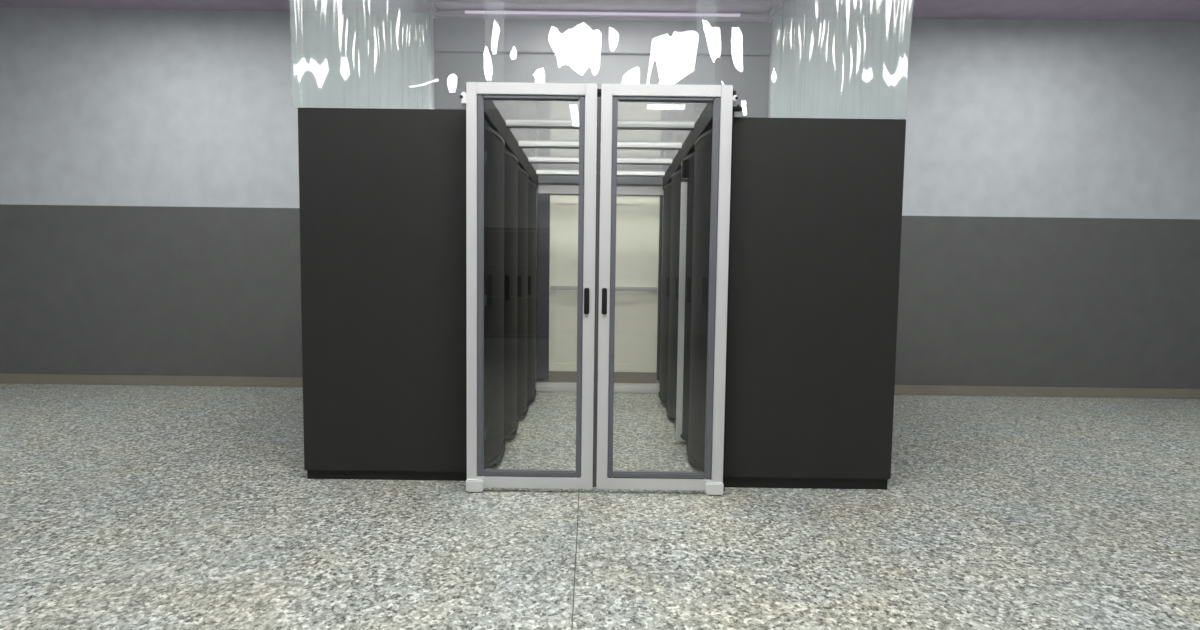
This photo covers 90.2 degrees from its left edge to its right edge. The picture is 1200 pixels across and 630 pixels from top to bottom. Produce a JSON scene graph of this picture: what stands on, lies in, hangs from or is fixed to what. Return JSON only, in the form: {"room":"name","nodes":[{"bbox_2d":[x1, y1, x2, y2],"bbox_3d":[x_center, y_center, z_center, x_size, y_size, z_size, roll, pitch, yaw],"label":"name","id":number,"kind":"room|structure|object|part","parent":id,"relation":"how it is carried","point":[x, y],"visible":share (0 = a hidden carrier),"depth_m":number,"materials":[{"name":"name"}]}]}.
{"room":"server room","nodes":[
{"label":"server room","id":0,"kind":"room"},
{"bbox_2d":[0,383,1199,629],"bbox_3d":[-0.036,1.179,0.086,12.600,0.100,11.860,1,4,0],"label":"floor","id":1,"kind":"structure","parent":0,"point":[123,507],"depth_m":2.69,"materials":[{"name":"stone"}]},
{"bbox_2d":[298,108,504,480],"bbox_3d":[-1.098,-0.112,3.559,1.043,2.020,0.648,1,4,0],"label":"tall cabinet","id":2,"kind":"object","parent":1,"relation":"on","point":[382,192],"visible":0.85,"depth_m":3.24,"materials":[{"name":"metal"}]},
{"bbox_3d":[-0.616,-0.142,3.327,0.042,0.160,0.020,1,4,0],"label":"door handle","id":3,"kind":"part","parent":2,"relation":"part of","materials":[{"name":"black plastic"}]},
{"bbox_3d":[-0.618,-0.101,3.585,0.057,1.855,0.588,1,4,0],"label":"door","id":4,"kind":"part","parent":2,"relation":"part of","materials":[{"name":"black metal"}]},
{"bbox_2d":[504,147,517,439],"bbox_3d":[-1.094,-0.151,4.184,1.038,2.020,0.596,1,4,0],"label":"tall cabinet","id":5,"kind":"object","parent":1,"relation":"on","point":[510,160],"visible":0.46,"depth_m":4.02,"materials":[{"name":"metal"}]},
{"bbox_3d":[-0.614,-0.179,3.926,0.042,0.160,0.020,1,4,0],"label":"door handle","id":6,"kind":"part","parent":5,"relation":"part of","materials":[{"name":"black plastic"}]},
{"bbox_2d":[484,99,712,188],"bbox_3d":[0.001,-1.219,4.473,1.320,0.142,2.685,1,4,0],"label":"aisle roof","id":7,"kind":"structure","parent":5,"relation":"attached to","point":[493,117],"depth_m":4.44,"materials":[{"name":"white metal"},{"name":"silver-painted metal"}]},
{"bbox_3d":[-0.632,-1.218,4.475,0.054,0.124,2.685,1,4,0],"label":"rail","id":8,"kind":"part","parent":7,"relation":"part of","materials":[{"name":"metal"}]},
{"bbox_3d":[0.634,-1.202,4.473,0.054,0.124,2.685,1,4,0],"label":"rail","id":9,"kind":"part","parent":7,"relation":"part of","materials":[{"name":"paint"}]},
{"bbox_2d":[517,165,528,417],"bbox_3d":[-1.093,-0.189,4.783,1.038,2.020,0.596,1,4,0],"label":"tall cabinet","id":10,"kind":"object","parent":1,"relation":"on","point":[522,287],"visible":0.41,"depth_m":4.62,"materials":[{"name":"metal"}]},
{"bbox_3d":[-0.613,-0.216,4.524,0.042,0.160,0.020,1,4,0],"label":"door handle","id":11,"kind":"part","parent":10,"relation":"part of","materials":[{"name":"black plastic"}]},
{"bbox_2d":[527,179,536,401],"bbox_3d":[-1.091,-0.226,5.382,1.038,2.020,0.596,1,4,0],"label":"tall cabinet","id":12,"kind":"object","parent":1,"relation":"on","point":[531,391],"visible":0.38,"depth_m":5.23,"materials":[{"name":"metal"}]},
{"bbox_3d":[-0.612,-0.254,5.123,0.042,0.160,0.020,1,4,0],"label":"door handle","id":13,"kind":"part","parent":12,"relation":"part of","materials":[{"name":"black plastic"}]},
{"bbox_2d":[571,489,579,629],"bbox_3d":[-0.108,0.913,3.587,0.017,0.006,4.680,1,4,0],"label":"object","id":14,"kind":"structure","parent":1,"relation":"in","point":[579,489],"depth_m":2.32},
{"bbox_2d":[466,89,742,490],"bbox_3d":[0.011,-0.113,3.142,1.424,2.100,0.104,1,4,0],"label":"door frame","id":15,"kind":"structure","parent":1,"relation":"on","point":[738,108],"depth_m":3.10,"materials":[{"name":"silver paint"}]},
{"bbox_2d":[460,82,737,495],"bbox_3d":[-0.017,-0.116,3.092,1.404,2.112,0.064,1,4,0],"label":"door","id":16,"kind":"structure","parent":15,"relation":"attached to","point":[710,480],"depth_m":3.08,"materials":[{"name":"silver metal"}]},
{"bbox_3d":[-0.069,-0.071,3.078,0.028,0.136,0.018,1,4,0],"label":"handle","id":17,"kind":"part","parent":16,"relation":"part of","materials":[{"name":"black plastic"}]},
{"bbox_3d":[0.023,-0.070,3.077,0.027,0.136,0.018,1,4,0],"label":"handle","id":18,"kind":"part","parent":16,"relation":"part of","materials":[{"name":"black plastic"}]},
{"bbox_2d":[659,182,671,402],"bbox_3d":[1.070,-0.181,5.379,1.038,1.986,0.596,1,4,0],"label":"tall cabinet","id":19,"kind":"object","parent":1,"relation":"on","point":[663,391],"visible":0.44,"depth_m":5.23,"materials":[{"name":"metal"}]},
{"bbox_3d":[0.590,-0.238,5.122,0.042,0.160,0.020,1,4,0],"label":"door handle","id":20,"kind":"part","parent":19,"relation":"part of","materials":[{"name":"black plastic"}]},
{"bbox_2d":[666,170,680,419],"bbox_3d":[1.069,-0.144,4.781,1.038,1.986,0.596,1,4,0],"label":"tall cabinet","id":21,"kind":"object","parent":1,"relation":"on","point":[676,177],"visible":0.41,"depth_m":4.63,"materials":[{"name":"metal"}]},
{"bbox_3d":[0.589,-0.201,4.523,0.042,0.160,0.020,1,4,0],"label":"door handle","id":22,"kind":"part","parent":21,"relation":"part of","materials":[{"name":"black plastic"}]},
{"bbox_2d":[675,152,694,441],"bbox_3d":[1.059,-0.107,4.182,1.054,1.986,0.596,1,4,0],"label":"tall cabinet","id":23,"kind":"object","parent":1,"relation":"on","point":[687,164],"visible":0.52,"depth_m":4.00,"materials":[{"name":"metal"}]},
{"bbox_3d":[0.590,-0.122,4.182,0.057,1.855,0.588,1,4,0],"label":"door","id":24,"kind":"part","parent":23,"relation":"part of","materials":[{"name":"black metal"}]},
{"bbox_3d":[0.588,-0.164,3.924,0.042,0.160,0.020,1,4,0],"label":"door handle","id":25,"kind":"part","parent":23,"relation":"part of","materials":[{"name":"black plastic"}]},
{"bbox_2d":[686,117,905,489],"bbox_3d":[1.068,-0.066,3.532,1.043,1.986,0.698,1,4,0],"label":"tall cabinet","id":26,"kind":"object","parent":1,"relation":"on","point":[816,224],"visible":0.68,"depth_m":3.19,"materials":[{"name":"metal"}]},
{"bbox_3d":[0.589,-0.085,3.583,0.057,1.855,0.588,1,4,0],"label":"door","id":27,"kind":"part","parent":26,"relation":"part of","materials":[{"name":"black metal"}]},
{"bbox_3d":[0.586,-0.127,3.325,0.042,0.160,0.020,1,4,0],"label":"door handle","id":28,"kind":"part","parent":26,"relation":"part of","materials":[{"name":"black plastic"}]},
{"bbox_2d":[0,7,1199,388],"bbox_3d":[0.001,-1.073,5.938,12.800,3.870,0.100,1,4,0],"label":"wall","id":29,"kind":"structure","parent":0,"point":[99,107],"depth_m":5.82,"materials":[{"name":"paint"}]},
{"bbox_2d":[0,204,302,376],"bbox_3d":[-3.990,-0.227,5.944,4.640,1.680,0.012,1,4,0],"label":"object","id":30,"kind":"structure","parent":29,"relation":"attached to","point":[88,290],"depth_m":5.94,"materials":[{"name":"paint"}]},
{"bbox_2d":[0,373,302,386],"bbox_3d":[-4.001,0.661,5.995,4.640,0.100,0.020,1,4,0],"label":"baseboard","id":31,"kind":"structure","parent":29,"relation":"attached to","point":[85,379],"depth_m":5.99,"materials":[{"name":"grey"}]},
{"bbox_2d":[536,175,662,392],"bbox_3d":[-0.009,-0.308,5.878,1.220,2.150,0.095,1,4,0],"label":"end doorway","id":32,"kind":"structure","parent":29,"relation":"in","point":[547,185],"depth_m":5.86,"materials":[{"name":"grey paint"}]},
{"bbox_2d":[549,195,599,381],"bbox_3d":[-0.232,-0.251,5.887,0.534,1.846,0.075,1,4,0],"label":"sliding door","id":33,"kind":"structure","parent":32,"relation":"attached to","point":[563,275],"depth_m":5.90,"materials":[{"name":"beige paint"}]},
{"bbox_3d":[-0.243,0.615,5.960,0.534,0.108,0.035,1,4,0],"label":"kick plate","id":34,"kind":"part","parent":33,"relation":"part of","materials":[{"name":"metal"}]},
{"bbox_2d":[614,195,659,382],"bbox_3d":[0.306,-0.244,5.886,0.534,1.846,0.075,1,4,0],"label":"sliding door","id":35,"kind":"structure","parent":32,"relation":"attached to","point":[637,217],"depth_m":5.89,"materials":[{"name":"beige paint"}]},
{"bbox_3d":[0.295,0.622,5.960,0.534,0.108,0.035,1,4,0],"label":"kick plate","id":36,"kind":"part","parent":35,"relation":"part of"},
{"bbox_2d":[434,52,769,189],"bbox_3d":[0.011,-1.878,5.827,3.240,1.290,0.020,1,4,0],"label":"roof","id":37,"kind":"structure","parent":29,"relation":"attached to","point":[748,75],"depth_m":5.79,"materials":[{"name":"glass"}]},
{"bbox_2d":[434,18,770,55],"bbox_3d":[0.021,-2.675,5.763,3.240,0.310,0.050,1,4,0],"label":"trim","id":38,"kind":"structure","parent":29,"relation":"attached to","point":[629,37],"depth_m":5.74,"materials":[{"name":"paint"}]},
{"bbox_2d":[459,10,745,18],"bbox_3d":[0.023,-2.849,5.654,2.720,0.050,0.030,1,4,0],"label":"strip light","id":39,"kind":"object","parent":29,"relation":"attached to","point":[461,12],"visible":1,"depth_m":5.66,"materials":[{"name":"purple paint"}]},
{"bbox_2d":[426,0,781,21],"bbox_3d":[0.021,-2.787,4.498,3.200,0.070,2.560,1,4,0],"label":"trim","id":40,"kind":"structure","parent":29,"relation":"attached to","point":[772,5],"depth_m":5.45,"materials":[{"name":"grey paint"}]},
{"bbox_2d":[894,385,1199,398],"bbox_3d":[3.958,0.762,5.982,4.640,0.100,0.020,1,4,0],"label":"baseboard","id":41,"kind":"structure","parent":29,"relation":"attached to","point":[1016,391],"depth_m":5.97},
{"bbox_2d":[895,216,1199,388],"bbox_3d":[3.970,-0.126,5.931,4.640,1.680,0.012,1,4,0],"label":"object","id":42,"kind":"structure","parent":29,"relation":"attached to","point":[983,301],"depth_m":5.92,"materials":[{"name":"paint"}]},
{"bbox_2d":[0,0,1199,21],"bbox_3d":[0.011,-2.583,-0.148,12.600,0.100,11.860,1,4,0],"label":"ceiling","id":43,"kind":"structure","parent":0,"point":[1095,10],"depth_m":5.62,"materials":[{"name":"paint"}]}
]}

